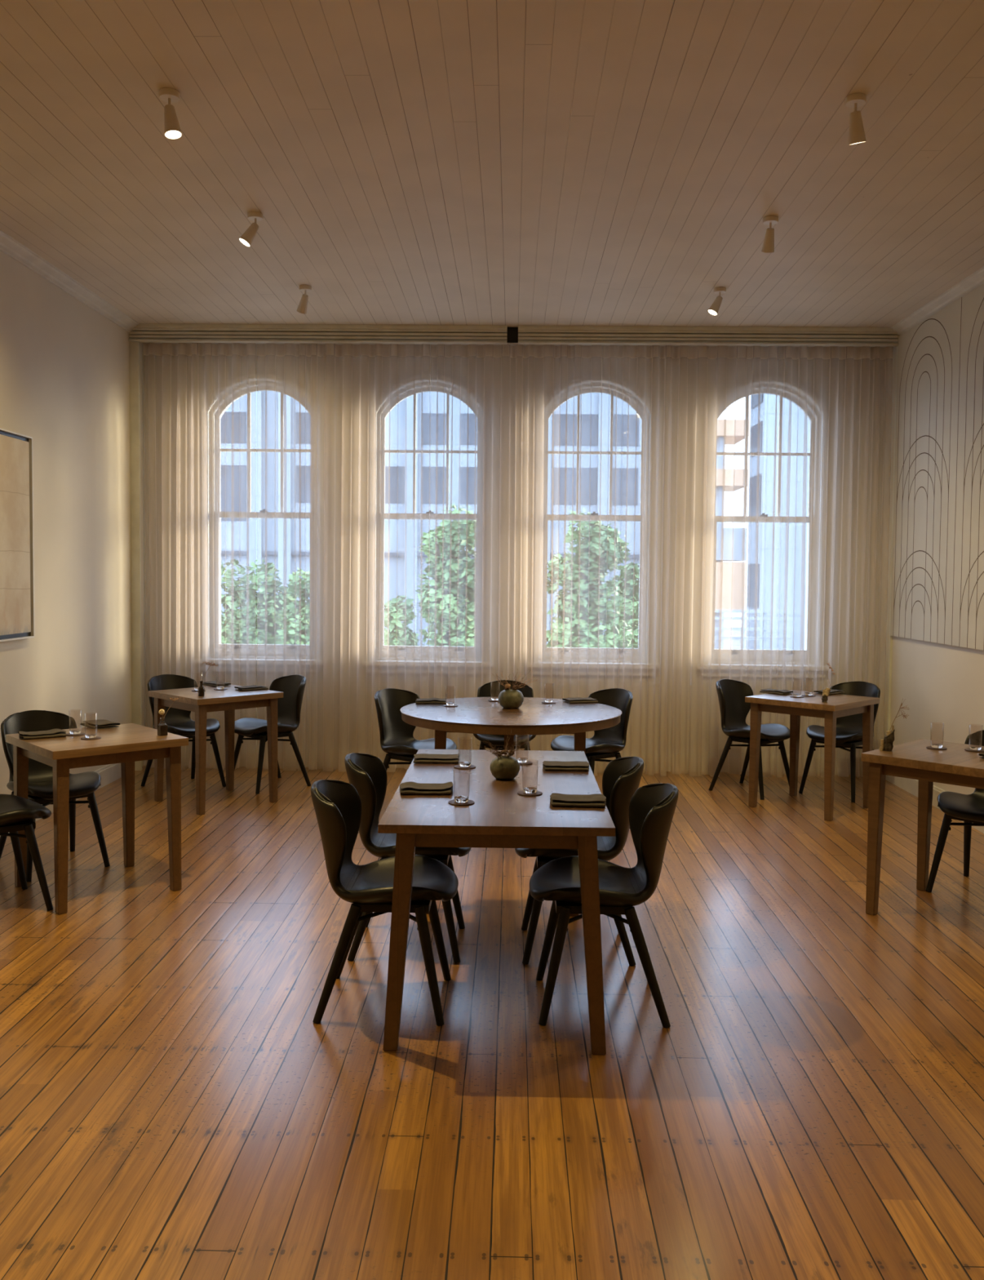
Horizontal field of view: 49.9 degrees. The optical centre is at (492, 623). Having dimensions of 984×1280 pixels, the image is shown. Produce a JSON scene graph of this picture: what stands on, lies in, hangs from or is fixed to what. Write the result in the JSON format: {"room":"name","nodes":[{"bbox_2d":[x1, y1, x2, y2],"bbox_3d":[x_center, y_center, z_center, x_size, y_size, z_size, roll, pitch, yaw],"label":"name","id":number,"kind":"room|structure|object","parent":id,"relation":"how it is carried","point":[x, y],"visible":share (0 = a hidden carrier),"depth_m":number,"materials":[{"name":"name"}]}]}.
{"room":"restaurant dining room","nodes":[
{"label":"restaurant dining room","id":0,"kind":"room"},
{"bbox_2d":[0,250,144,794],"bbox_3d":[-3.002,-0.335,2.946,0.200,3.450,11.800,1,3,1],"label":"wall","id":1,"kind":"structure","parent":0,"point":[64,366],"depth_m":7.09,"materials":[{"name":"paint"}]},
{"bbox_2d":[0,427,34,641],"bbox_3d":[-2.832,-0.475,5.439,0.045,1.215,2.000,1,3,1],"label":"framed painting","id":2,"kind":"object","parent":1,"relation":"attached to","point":[16,492],"visible":1,"depth_m":6.23,"materials":[{"name":"fabric"}]},
{"bbox_2d":[0,229,139,332],"bbox_3d":[-2.847,-2.012,2.553,0.090,0.062,11.170,1,3,1],"label":"trim","id":3,"kind":"structure","parent":1,"relation":"attached to","point":[9,246],"depth_m":6.80,"materials":[{"name":"paint"}]},
{"bbox_2d":[0,760,146,835],"bbox_3d":[-2.911,1.329,2.843,0.020,0.135,11.450,1,3,1],"label":"baseboard","id":4,"kind":"structure","parent":1,"relation":"attached to","point":[109,773],"depth_m":7.75,"materials":[{"name":"paint"}]},
{"bbox_2d":[129,342,142,770],"bbox_3d":[-2.767,-0.504,8.220,0.070,3.320,0.030,1,3,1],"label":"trim","id":5,"kind":"structure","parent":1,"relation":"attached to","point":[135,357],"depth_m":8.20,"materials":[{"name":"paint"}]},
{"bbox_2d":[128,323,507,344],"bbox_3d":[-1.335,-2.213,8.100,2.902,0.128,0.073,1,3,1],"label":"trim","id":6,"kind":"structure","parent":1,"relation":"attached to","point":[142,332],"depth_m":8.09,"materials":[{"name":"paint"}]},
{"bbox_2d":[0,764,983,1279],"bbox_3d":[0.021,1.484,2.869,6.285,0.120,12.000,1,3,1],"label":"floor","id":7,"kind":"structure","parent":0,"point":[174,1104],"depth_m":3.36,"materials":[{"name":"wood"}]},
{"bbox_2d":[0,794,53,911],"bbox_3d":[-2.322,0.915,4.858,0.532,0.804,0.447,-2,3,-39],"label":"dining chair","id":8,"kind":"object","parent":7,"relation":"on","point":[16,812],"visible":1,"depth_m":4.84,"materials":[{"name":"leather"}]},
{"bbox_2d":[0,710,110,881],"bbox_3d":[-2.325,0.883,5.573,0.532,0.804,0.447,3,4,45],"label":"dining chair","id":9,"kind":"object","parent":7,"relation":"on","point":[40,784],"visible":0.67,"depth_m":5.59,"materials":[{"name":"black wood"}]},
{"bbox_2d":[5,723,188,914],"bbox_3d":[-1.935,0.926,5.184,0.647,0.750,0.647,-2,3,-42],"label":"square table","id":10,"kind":"object","parent":7,"relation":"on","point":[126,744],"visible":0.95,"depth_m":5.09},
{"bbox_2d":[18,728,66,739],"bbox_3d":[-2.180,0.537,5.129,0.208,0.025,0.136,-1,3,-34],"label":"folded napkin","id":11,"kind":"object","parent":10,"relation":"on","point":[53,732],"visible":1,"depth_m":5.10,"materials":[{"name":"brown fabric"}]},
{"bbox_2d":[66,732,85,736],"bbox_3d":[-2.050,0.546,5.205,0.092,0.004,0.092,1,3,1],"label":"coaster","id":12,"kind":"object","parent":10,"relation":"on","point":[81,733],"visible":0.8,"depth_m":5.19,"materials":[{"name":"brown leather"}]},
{"bbox_2d":[68,718,80,734],"bbox_3d":[-2.049,0.485,5.202,0.058,0.118,0.058,1,3,1],"label":"glass tumbler","id":13,"kind":"object","parent":12,"relation":"on","point":[73,731],"visible":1,"depth_m":5.19,"materials":[{"name":"white"}]},
{"bbox_2d":[80,736,101,739],"bbox_3d":[-1.929,0.553,5.087,0.092,0.004,0.092,1,3,1],"label":"coaster","id":14,"kind":"object","parent":10,"relation":"on","point":[96,737],"visible":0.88,"depth_m":5.07,"materials":[{"name":"brown leather"}]},
{"bbox_2d":[84,732,97,737],"bbox_3d":[-1.929,0.491,5.085,0.058,0.118,0.058,1,3,1],"label":"glass tumbler","id":15,"kind":"object","parent":14,"relation":"on","point":[87,735],"visible":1,"depth_m":5.07,"materials":[{"name":"white"}]},
{"bbox_2d":[80,719,119,728],"bbox_3d":[-2.034,0.522,5.488,0.136,0.025,0.198,-2,4,-44],"label":"folded napkin","id":16,"kind":"object","parent":10,"relation":"on","point":[99,723],"visible":1,"depth_m":5.47,"materials":[{"name":"brown fabric"}]},
{"bbox_2d":[157,717,167,735],"bbox_3d":[-1.623,0.509,5.210,0.038,0.086,0.038,-2,3,-42],"label":"bud vase","id":17,"kind":"object","parent":10,"relation":"on","point":[162,726],"visible":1,"depth_m":5.20,"materials":[{"name":"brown glass"}]},
{"bbox_2d":[159,697,178,718],"bbox_3d":[-1.593,0.426,5.212,0.095,0.115,0.035,0,3,-8],"label":"dried flowers","id":18,"kind":"object","parent":17,"relation":"on","point":[162,712],"visible":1,"depth_m":5.21,"materials":[{"name":"beige plant"}]},
{"bbox_2d":[140,674,226,786],"bbox_3d":[-2.243,0.789,7.680,0.532,0.804,0.447,3,4,43],"label":"dining chair","id":19,"kind":"object","parent":7,"relation":"on","point":[179,722],"visible":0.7,"depth_m":7.76,"materials":[{"name":"black wood"}]},
{"bbox_2d":[148,684,283,815],"bbox_3d":[-1.873,0.838,7.178,0.647,0.750,0.647,3,4,45],"label":"square table","id":20,"kind":"object","parent":7,"relation":"on","point":[228,700],"visible":0.97,"depth_m":7.10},
{"bbox_2d":[198,680,204,696],"bbox_3d":[-1.894,0.426,6.893,0.040,0.097,0.040,1,3,1],"label":"bud vase","id":21,"kind":"object","parent":20,"relation":"on","point":[201,689],"visible":1,"depth_m":6.88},
{"bbox_2d":[202,662,217,679],"bbox_3d":[-1.833,0.326,6.887,0.092,0.150,0.086,-2,3,-41],"label":"dried flowers","id":22,"kind":"object","parent":21,"relation":"in","point":[206,663],"visible":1,"depth_m":6.88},
{"bbox_2d":[202,680,231,686],"bbox_3d":[-1.964,0.431,7.535,0.198,0.025,0.131,3,4,43],"label":"folded napkin","id":23,"kind":"object","parent":20,"relation":"on","point":[213,683],"visible":0.98,"depth_m":7.50,"materials":[{"name":"brown fabric"}]},
{"bbox_2d":[234,684,268,690],"bbox_3d":[-1.659,0.446,7.290,0.198,0.024,0.131,-1,3,-37],"label":"folded napkin","id":24,"kind":"object","parent":20,"relation":"on","point":[253,687],"visible":1,"depth_m":7.27,"materials":[{"name":"brown fabric"}]},
{"bbox_2d":[234,674,311,793],"bbox_3d":[-1.628,0.792,7.739,0.532,0.804,0.447,-2,3,-43],"label":"dining chair","id":25,"kind":"object","parent":7,"relation":"on","point":[292,686],"visible":0.89,"depth_m":7.74,"materials":[{"name":"leather"}]},
{"bbox_2d":[311,779,458,1026],"bbox_3d":[-0.390,0.978,3.846,0.532,0.804,0.447,1,3,1],"label":"dining chair","id":26,"kind":"object","parent":7,"relation":"on","point":[337,804],"visible":0.95,"depth_m":3.71,"materials":[{"name":"black leather"}]},
{"bbox_2d":[344,752,471,963],"bbox_3d":[-0.351,0.952,4.439,0.532,0.804,0.447,1,3,1],"label":"dining chair","id":27,"kind":"object","parent":7,"relation":"on","point":[367,773],"visible":0.62,"depth_m":4.28,"materials":[{"name":"leather"}]},
{"bbox_2d":[374,688,457,770],"bbox_3d":[-0.504,0.843,6.858,0.532,0.804,0.447,3,3,39],"label":"dining chair","id":28,"kind":"object","parent":7,"relation":"on","point":[397,740],"visible":0.64,"depth_m":6.94,"materials":[{"name":"black wood"}]},
{"bbox_2d":[377,749,615,1054],"bbox_3d":[0.025,0.991,4.142,0.760,0.750,1.484,1,3,1],"label":"rectangular table","id":29,"kind":"object","parent":7,"relation":"on","point":[499,817],"visible":0.77,"depth_m":3.44,"materials":[{"name":"wood"}]},
{"bbox_2d":[400,782,453,794],"bbox_3d":[-0.243,0.609,3.911,0.198,0.025,0.131,0,3,-2],"label":"folded napkin","id":30,"kind":"object","parent":29,"relation":"on","point":[406,788],"visible":1,"depth_m":3.88,"materials":[{"name":"brown fabric"}]},
{"bbox_2d":[413,753,459,763],"bbox_3d":[-0.239,0.581,4.555,0.198,0.024,0.131,0,3,-2],"label":"folded napkin","id":31,"kind":"object","parent":29,"relation":"on","point":[420,757],"visible":0.99,"depth_m":4.52,"materials":[{"name":"brown fabric"}]},
{"bbox_2d":[448,799,474,805],"bbox_3d":[-0.108,0.631,3.724,0.092,0.004,0.092,1,3,1],"label":"coaster","id":32,"kind":"object","parent":29,"relation":"on","point":[451,802],"visible":0.77,"depth_m":3.71,"materials":[{"name":"brown leather"}]},
{"bbox_2d":[453,768,470,803],"bbox_3d":[-0.107,0.570,3.722,0.058,0.118,0.058,1,3,1],"label":"glass tumbler","id":33,"kind":"object","parent":32,"relation":"on","point":[461,799],"visible":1,"depth_m":3.71,"materials":[{"name":"white"}]},
{"bbox_2d":[453,764,475,768],"bbox_3d":[-0.114,0.600,4.419,0.092,0.004,0.092,1,3,1],"label":"coaster","id":34,"kind":"object","parent":29,"relation":"on","point":[457,766],"visible":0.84,"depth_m":4.40,"materials":[{"name":"brown leather"}]},
{"bbox_2d":[457,737,472,767],"bbox_3d":[-0.113,0.538,4.416,0.058,0.118,0.058,1,3,1],"label":"glass tumbler","id":35,"kind":"object","parent":34,"relation":"on","point":[464,764],"visible":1,"depth_m":4.40,"materials":[{"name":"white"}]},
{"bbox_2d":[489,755,519,780],"bbox_3d":[0.051,0.570,4.180,0.119,0.089,0.117,1,3,1],"label":"vase","id":36,"kind":"object","parent":29,"relation":"on","point":[504,768],"visible":0.99,"depth_m":4.14,"materials":[{"name":"ceramic"}]},
{"bbox_2d":[476,730,526,758],"bbox_3d":[0.034,0.487,4.182,0.172,0.115,0.141,0,3,-16],"label":"dried flowers","id":37,"kind":"object","parent":36,"relation":"on","point":[512,752],"visible":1,"depth_m":4.17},
{"bbox_2d":[519,760,533,764],"bbox_3d":[0.129,0.597,4.529,0.092,0.004,0.092,1,3,1],"label":"coaster","id":38,"kind":"object","parent":29,"relation":"on","point":[528,762],"visible":0.44,"depth_m":4.51,"materials":[{"name":"brown leather"}]},
{"bbox_2d":[515,734,529,763],"bbox_3d":[0.129,0.536,4.527,0.058,0.118,0.058,1,3,1],"label":"glass tumbler","id":39,"kind":"object","parent":38,"relation":"on","point":[520,759],"visible":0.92,"depth_m":4.51,"materials":[{"name":"white"}]},
{"bbox_2d":[517,790,542,795],"bbox_3d":[0.139,0.625,3.895,0.092,0.004,0.092,1,3,1],"label":"coaster","id":40,"kind":"object","parent":29,"relation":"on","point":[520,793],"visible":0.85,"depth_m":3.87,"materials":[{"name":"brown leather"}]},
{"bbox_2d":[522,760,538,793],"bbox_3d":[0.140,0.564,3.892,0.058,0.118,0.058,1,3,1],"label":"glass tumbler","id":41,"kind":"object","parent":40,"relation":"on","point":[526,789],"visible":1,"depth_m":3.88,"materials":[{"name":"white"}]},
{"bbox_2d":[542,760,589,770],"bbox_3d":[0.308,0.593,4.407,0.194,0.023,0.131,1,3,1],"label":"folded napkin","id":42,"kind":"object","parent":29,"relation":"on","point":[548,765],"visible":1,"depth_m":4.37,"materials":[{"name":"brown fabric"}]},
{"bbox_2d":[550,792,606,807],"bbox_3d":[0.303,0.623,3.731,0.198,0.025,0.134,1,3,3],"label":"folded napkin","id":43,"kind":"object","parent":29,"relation":"on","point":[557,799],"visible":1,"depth_m":3.70,"materials":[{"name":"brown fabric"}]},
{"bbox_2d":[473,680,536,750],"bbox_3d":[0.090,0.824,7.408,0.447,0.804,0.532,1,3,1],"label":"dining chair","id":44,"kind":"object","parent":7,"relation":"on","point":[497,741],"visible":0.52,"depth_m":7.46,"materials":[{"name":"black wood"}]},
{"bbox_2d":[400,697,622,755],"bbox_3d":[0.110,0.892,6.356,1.324,0.751,1.324,1,3,1],"label":"round table","id":45,"kind":"object","parent":7,"relation":"on","point":[473,715],"visible":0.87,"depth_m":6.08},
{"bbox_2d":[415,697,446,703],"bbox_3d":[-0.381,0.485,6.626,0.193,0.025,0.136,0,3,-3],"label":"folded napkin","id":46,"kind":"object","parent":45,"relation":"on","point":[432,700],"visible":1,"depth_m":6.58,"materials":[{"name":"brown fabric"}]},
{"bbox_2d":[498,688,524,708],"bbox_3d":[0.115,0.457,6.401,0.155,0.116,0.152,1,3,1],"label":"vase","id":47,"kind":"object","parent":45,"relation":"on","point":[508,699],"visible":1,"depth_m":6.34,"materials":[{"name":"ceramic"}]},
{"bbox_2d":[496,668,539,689],"bbox_3d":[0.137,0.349,6.402,0.284,0.150,0.135,1,3,18],"label":"dried flowers","id":48,"kind":"object","parent":47,"relation":"on","point":[508,685],"visible":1,"depth_m":6.39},
{"bbox_2d":[562,697,598,703],"bbox_3d":[0.561,0.490,6.739,0.193,0.024,0.136,0,3,-17],"label":"folded napkin","id":49,"kind":"object","parent":45,"relation":"on","point":[578,700],"visible":1,"depth_m":6.70,"materials":[{"name":"brown fabric"}]},
{"bbox_2d":[515,756,644,966],"bbox_3d":[0.360,0.960,4.421,0.532,0.804,0.447,1,3,1],"label":"dining chair","id":50,"kind":"object","parent":7,"relation":"on","point":[622,776],"visible":0.62,"depth_m":4.25,"materials":[{"name":"leather"}]},
{"bbox_2d":[551,688,633,774],"bbox_3d":[0.666,0.847,7.006,0.532,0.804,0.447,-1,3,-37],"label":"dining chair","id":51,"kind":"object","parent":7,"relation":"on","point":[607,743],"visible":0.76,"depth_m":7.03,"materials":[{"name":"leather"}]},
{"bbox_2d":[529,782,679,1027],"bbox_3d":[0.401,0.986,3.846,0.532,0.804,0.447,1,3,1],"label":"dining chair","id":52,"kind":"object","parent":7,"relation":"on","point":[652,806],"visible":0.94,"depth_m":3.70,"materials":[{"name":"leather"}]},
{"bbox_2d":[709,679,790,799],"bbox_3d":[1.893,0.827,7.703,0.447,0.804,0.532,-2,4,-44],"label":"dining chair","id":53,"kind":"object","parent":7,"relation":"on","point":[734,708],"visible":0.89,"depth_m":7.71,"materials":[{"name":"black wood"}]},
{"bbox_2d":[745,689,879,821],"bbox_3d":[2.164,0.876,7.173,0.647,0.750,0.647,3,4,44],"label":"square table","id":54,"kind":"object","parent":7,"relation":"on","point":[838,705],"visible":0.9,"depth_m":7.11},
{"bbox_2d":[760,688,793,694],"bbox_3d":[1.983,0.475,7.372,0.131,0.025,0.198,-2,3,-41],"label":"folded napkin","id":55,"kind":"object","parent":54,"relation":"on","point":[764,691],"visible":1,"depth_m":7.34,"materials":[{"name":"brown fabric"}]},
{"bbox_2d":[822,687,831,702],"bbox_3d":[2.168,0.466,6.862,0.052,0.097,0.040,1,3,1],"label":"vase","id":56,"kind":"object","parent":54,"relation":"on","point":[826,692],"visible":1,"depth_m":6.85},
{"bbox_2d":[813,688,845,694],"bbox_3d":[2.354,0.478,7.385,0.198,0.025,0.131,-2,3,-39],"label":"folded napkin","id":57,"kind":"object","parent":54,"relation":"on","point":[832,691],"visible":0.62,"depth_m":7.36,"materials":[{"name":"brown fabric"}]},
{"bbox_2d":[799,680,880,802],"bbox_3d":[2.538,0.836,7.641,0.532,0.804,0.447,-2,3,-43],"label":"dining chair","id":58,"kind":"object","parent":7,"relation":"on","point":[849,728],"visible":0.64,"depth_m":7.65,"materials":[{"name":"leather"}]},
{"bbox_2d":[862,738,983,915],"bbox_3d":[2.157,0.978,4.893,0.647,0.750,0.647,-2,4,-45],"label":"square table","id":59,"kind":"object","parent":7,"relation":"on","point":[955,765],"visible":0.94,"depth_m":4.87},
{"bbox_2d":[879,725,895,751],"bbox_3d":[1.847,0.538,4.949,0.067,0.120,0.049,1,3,1],"label":"vase","id":60,"kind":"object","parent":59,"relation":"on","point":[886,744],"visible":1,"depth_m":4.94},
{"bbox_2d":[889,698,910,730],"bbox_3d":[1.904,0.434,4.942,0.098,0.168,0.040,1,3,1],"label":"dried flowers","id":61,"kind":"object","parent":60,"relation":"in","point":[903,699],"visible":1,"depth_m":4.94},
{"bbox_2d":[926,746,947,750],"bbox_3d":[2.113,0.593,5.027,0.092,0.004,0.092,1,3,1],"label":"coaster","id":62,"kind":"object","parent":59,"relation":"on","point":[927,747],"visible":0.88,"depth_m":5.01,"materials":[{"name":"brown leather"}]},
{"bbox_2d":[930,728,944,748],"bbox_3d":[2.114,0.532,5.024,0.058,0.118,0.058,1,3,1],"label":"glass tumbler","id":63,"kind":"object","parent":62,"relation":"on","point":[933,745],"visible":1,"depth_m":5.01,"materials":[{"name":"white"}]},
{"bbox_2d":[964,748,983,751],"bbox_3d":[2.272,0.597,4.974,0.092,0.004,0.092,1,3,1],"label":"coaster","id":64,"kind":"object","parent":59,"relation":"on","point":[966,749],"visible":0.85,"depth_m":4.95,"materials":[{"name":"brown leather"}]},
{"bbox_2d":[968,725,983,750],"bbox_3d":[2.273,0.536,4.971,0.058,0.118,0.058,1,3,1],"label":"glass tumbler","id":65,"kind":"object","parent":64,"relation":"on","point":[971,747],"visible":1,"depth_m":4.96,"materials":[{"name":"white"}]},
{"bbox_2d":[926,729,983,892],"bbox_3d":[2.477,0.943,5.244,0.532,0.804,0.447,-2,3,-42],"label":"dining chair","id":66,"kind":"object","parent":7,"relation":"on","point":[967,808],"visible":0.94,"depth_m":5.25,"materials":[{"name":"leather"}]},
{"bbox_2d":[0,0,983,327],"bbox_3d":[0.054,-2.083,2.709,6.285,0.120,12.000,1,3,1],"label":"ceiling","id":67,"kind":"structure","parent":0,"point":[511,163],"depth_m":4.80,"materials":[{"name":"wood"}]},
{"bbox_2d":[159,88,182,139],"bbox_3d":[-1.272,-2.013,4.190,0.092,0.176,0.085,1,3,1],"label":"ceiling spotlight","id":68,"kind":"object","parent":67,"relation":"attached to","point":[172,130],"visible":1,"depth_m":4.17,"materials":[{"name":"white metal"}]},
{"bbox_2d":[239,211,263,247],"bbox_3d":[-1.274,-2.077,5.595,0.125,0.174,0.080,0,3,-14],"label":"ceiling spotlight","id":69,"kind":"object","parent":67,"relation":"attached to","point":[247,237],"visible":1,"depth_m":5.57,"materials":[{"name":"white metal"}]},
{"bbox_2d":[297,284,311,314],"bbox_3d":[-1.249,-2.142,7.023,0.080,0.172,0.129,-1,3,-34],"label":"ceiling spotlight","id":70,"kind":"object","parent":67,"relation":"attached to","point":[303,305],"visible":1,"depth_m":7.00,"materials":[{"name":"white metal"}]},
{"bbox_2d":[506,327,518,342],"bbox_3d":[0.158,-2.205,8.101,0.084,0.115,0.015,1,3,1],"label":"bracket","id":71,"kind":"object","parent":67,"relation":"attached to","point":[513,332],"depth_m":8.09,"materials":[{"name":"black metal"}]},
{"bbox_2d":[274,342,887,346],"bbox_3d":[0.182,-2.207,8.153,5.795,0.115,0.040,1,3,1],"label":"rail","id":72,"kind":"object","parent":67,"relation":"attached to","point":[274,343],"visible":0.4,"depth_m":8.14,"materials":[{"name":"metal"}]},
{"bbox_2d":[142,342,255,768],"bbox_3d":[-2.282,-0.509,8.242,0.883,3.319,0.167,1,3,1],"label":"sheer curtain","id":73,"kind":"object","parent":72,"relation":"hanging from","point":[158,349],"visible":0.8,"depth_m":8.23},
{"bbox_2d":[254,342,430,771],"bbox_3d":[-1.165,-0.498,8.227,1.356,3.318,0.182,1,3,1],"label":"sheer curtain","id":74,"kind":"object","parent":72,"relation":"hanging from","point":[268,348],"visible":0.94,"depth_m":8.22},
{"bbox_2d":[428,343,602,751],"bbox_3d":[0.171,-0.484,8.199,1.329,3.319,0.170,1,3,1],"label":"sheer curtain","id":75,"kind":"object","parent":72,"relation":"hanging from","point":[577,350],"visible":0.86,"depth_m":8.20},
{"bbox_2d":[597,345,777,777],"bbox_3d":[1.505,-0.471,8.176,1.347,3.318,0.181,1,3,1],"label":"sheer curtain","id":76,"kind":"object","parent":72,"relation":"hanging from","point":[720,351],"visible":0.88,"depth_m":8.17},
{"bbox_2d":[768,346,893,776],"bbox_3d":[2.615,-0.458,8.150,0.886,3.320,0.182,1,3,1],"label":"sheer curtain","id":77,"kind":"object","parent":72,"relation":"hanging from","point":[833,352],"visible":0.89,"depth_m":8.14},
{"bbox_2d":[708,287,726,315],"bbox_3d":[1.479,-2.111,6.956,0.121,0.175,0.080,0,3,-14],"label":"ceiling spotlight","id":78,"kind":"object","parent":67,"relation":"attached to","point":[714,308],"visible":1,"depth_m":6.93,"materials":[{"name":"white metal"}]},
{"bbox_2d":[761,215,778,253],"bbox_3d":[1.471,-2.052,5.612,0.080,0.174,0.126,1,3,1],"label":"ceiling spotlight","id":79,"kind":"object","parent":67,"relation":"attached to","point":[768,246],"visible":1,"depth_m":5.59,"materials":[{"name":"white metal"}]},
{"bbox_2d":[845,93,866,145],"bbox_3d":[1.442,-1.987,4.194,0.080,0.177,0.109,2,3,26],"label":"ceiling spotlight","id":80,"kind":"object","parent":67,"relation":"attached to","point":[857,133],"visible":1,"depth_m":4.17,"materials":[{"name":"white metal"}]},
{"bbox_2d":[142,342,887,756],"bbox_3d":[0.149,-0.559,8.607,5.885,3.450,0.350,1,3,1],"label":"wall","id":81,"kind":"structure","parent":0,"point":[171,574],"depth_m":8.43,"materials":[{"name":"paint"}]},
{"bbox_2d":[194,373,327,672],"bbox_3d":[-1.841,-0.799,8.530,1.060,2.370,0.280,1,3,1],"label":"window","id":82,"kind":"structure","parent":81,"relation":"in","point":[260,657],"depth_m":8.52,"materials":[{"name":"paint"}]},
{"bbox_2d":[361,374,494,674],"bbox_3d":[-0.499,-0.785,8.505,1.060,2.370,0.280,1,3,1],"label":"window","id":83,"kind":"structure","parent":81,"relation":"in","point":[393,662],"depth_m":8.48,"materials":[{"name":"paint"}]},
{"bbox_2d":[146,748,863,773],"bbox_3d":[0.130,1.105,8.497,5.845,0.135,0.020,1,3,1],"label":"baseboard","id":84,"kind":"structure","parent":81,"relation":"attached to","point":[324,758],"depth_m":8.46,"materials":[{"name":"paint"}]},
{"bbox_2d":[527,375,660,675],"bbox_3d":[0.820,-0.772,8.480,1.060,2.370,0.280,1,3,1],"label":"window","id":85,"kind":"structure","parent":81,"relation":"in","point":[615,665],"depth_m":8.44,"materials":[{"name":"paint"}]},
{"bbox_2d":[518,325,899,346],"bbox_3d":[1.649,-2.182,8.044,2.899,0.128,0.073,1,3,1],"label":"trim","id":86,"kind":"structure","parent":81,"relation":"attached to","point":[527,335],"depth_m":8.03,"materials":[{"name":"paint"}]},
{"bbox_2d":[696,376,832,677],"bbox_3d":[2.170,-0.758,8.455,1.060,2.370,0.280,1,3,1],"label":"window","id":87,"kind":"structure","parent":81,"relation":"in","point":[712,667],"depth_m":8.42,"materials":[{"name":"paint"}]},
{"bbox_2d":[877,346,983,794],"bbox_3d":[3.081,-0.273,2.832,0.200,3.450,11.800,1,3,1],"label":"wall","id":88,"kind":"structure","parent":0,"point":[942,686],"depth_m":7.58,"materials":[{"name":"paint"}]},
{"bbox_2d":[887,346,898,730],"bbox_3d":[3.073,-0.444,8.111,0.018,3.320,0.030,1,3,1],"label":"trim","id":89,"kind":"structure","parent":88,"relation":"attached to","point":[891,642],"depth_m":8.12,"materials":[{"name":"paint"}]},
{"bbox_2d":[885,775,983,833],"bbox_3d":[2.953,1.389,2.734,0.020,0.135,11.450,1,3,1],"label":"baseboard","id":90,"kind":"structure","parent":88,"relation":"attached to","point":[910,785],"depth_m":7.62,"materials":[{"name":"paint"}]},
{"bbox_2d":[890,283,983,650],"bbox_3d":[3.008,-0.881,4.574,0.022,2.268,6.978,1,3,1],"label":"wall panel","id":91,"kind":"object","parent":88,"relation":"attached to","point":[938,567],"visible":1,"depth_m":7.18,"materials":[{"name":"paint"}]},
{"bbox_2d":[891,266,983,335],"bbox_3d":[2.946,-1.953,2.445,0.090,0.062,11.170,1,3,1],"label":"trim","id":92,"kind":"structure","parent":88,"relation":"attached to","point":[976,279],"depth_m":7.12,"materials":[{"name":"paint"}]},
{"label":"outside","id":93,"kind":"structure","parent":0,"visible":0},
{"bbox_2d":[724,630,746,649],"bbox_3d":[1.541,4.084,84.702,240.000,0.200,151.100,1,3,1],"label":"ground","id":94,"kind":"structure","parent":93,"point":[735,644],"depth_m":129.87,"materials":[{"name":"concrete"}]},
{"bbox_2d":[221,558,262,644],"bbox_3d":[-6.779,2.409,27.336,1.787,8.135,1.700,1,3,17],"label":"street tree","id":95,"kind":"object","parent":94,"relation":"on","point":[253,639],"visible":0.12,"depth_m":26.93,"materials":[{"name":"green plant"}]},
{"bbox_2d":[222,559,299,644],"bbox_3d":[-6.535,2.301,30.276,2.661,8.092,2.369,1,3,1],"label":"street tree","id":96,"kind":"object","parent":94,"relation":"on","point":[270,606],"visible":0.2,"depth_m":29.77,"materials":[{"name":"green plant"}]},
{"bbox_2d":[269,567,310,644],"bbox_3d":[-5.053,2.486,28.280,1.717,7.928,1.624,1,3,1],"label":"street tree","id":97,"kind":"object","parent":94,"relation":"on","point":[295,633],"visible":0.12,"depth_m":27.86,"materials":[{"name":"green plant"}]},
{"bbox_2d":[383,595,419,645],"bbox_3d":[-2.361,3.011,24.201,1.524,7.296,1.305,1,3,1],"label":"street tree","id":98,"kind":"object","parent":94,"relation":"on","point":[391,619],"visible":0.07,"depth_m":23.76,"materials":[{"name":"green plant"}]},
{"bbox_2d":[220,391,641,645],"bbox_3d":[-3.460,-8.219,65.527,32.126,26.000,12.500,1,3,1],"label":"office building","id":99,"kind":"structure","parent":94,"relation":"on","point":[262,543],"depth_m":59.67,"materials":[{"name":"concrete"}]},
{"bbox_2d":[414,503,476,646],"bbox_3d":[-0.973,1.830,26.120,2.065,9.506,2.041,-2,4,-45],"label":"street tree","id":100,"kind":"object","parent":94,"relation":"on","point":[465,602],"visible":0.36,"depth_m":25.61,"materials":[{"name":"green plant"}]},
{"bbox_2d":[546,508,635,648],"bbox_3d":[2.248,1.899,26.119,2.234,9.430,2.303,2,3,37],"label":"street tree","id":101,"kind":"object","parent":94,"relation":"on","point":[580,631],"visible":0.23,"depth_m":25.64,"materials":[{"name":"green plant"}]},
{"bbox_2d":[607,562,639,648],"bbox_3d":[3.958,2.322,31.096,1.649,8.172,1.561,1,3,1],"label":"street tree","id":102,"kind":"object","parent":94,"relation":"on","point":[628,604],"visible":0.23,"depth_m":30.63,"materials":[{"name":"green plant"}]},
{"bbox_2d":[715,419,750,648],"bbox_3d":[19.765,-6.729,92.431,3.738,21.056,6.000,1,3,1],"label":"building","id":103,"kind":"structure","parent":94,"relation":"on","point":[740,574],"depth_m":89.60,"materials":[{"name":"concrete"}]},
{"bbox_2d":[715,609,805,649],"bbox_3d":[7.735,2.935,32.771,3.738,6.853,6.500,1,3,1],"label":"fence","id":104,"kind":"object","parent":94,"relation":"on","point":[722,617],"visible":0.18,"depth_m":29.90,"materials":[{"name":"metal"}]},
{"bbox_2d":[746,393,809,649],"bbox_3d":[14.084,-9.309,48.824,3.781,30.000,2.900,1,3,1],"label":"building","id":105,"kind":"structure","parent":94,"relation":"on","point":[768,571],"depth_m":47.68,"materials":[{"name":"grey concrete"}]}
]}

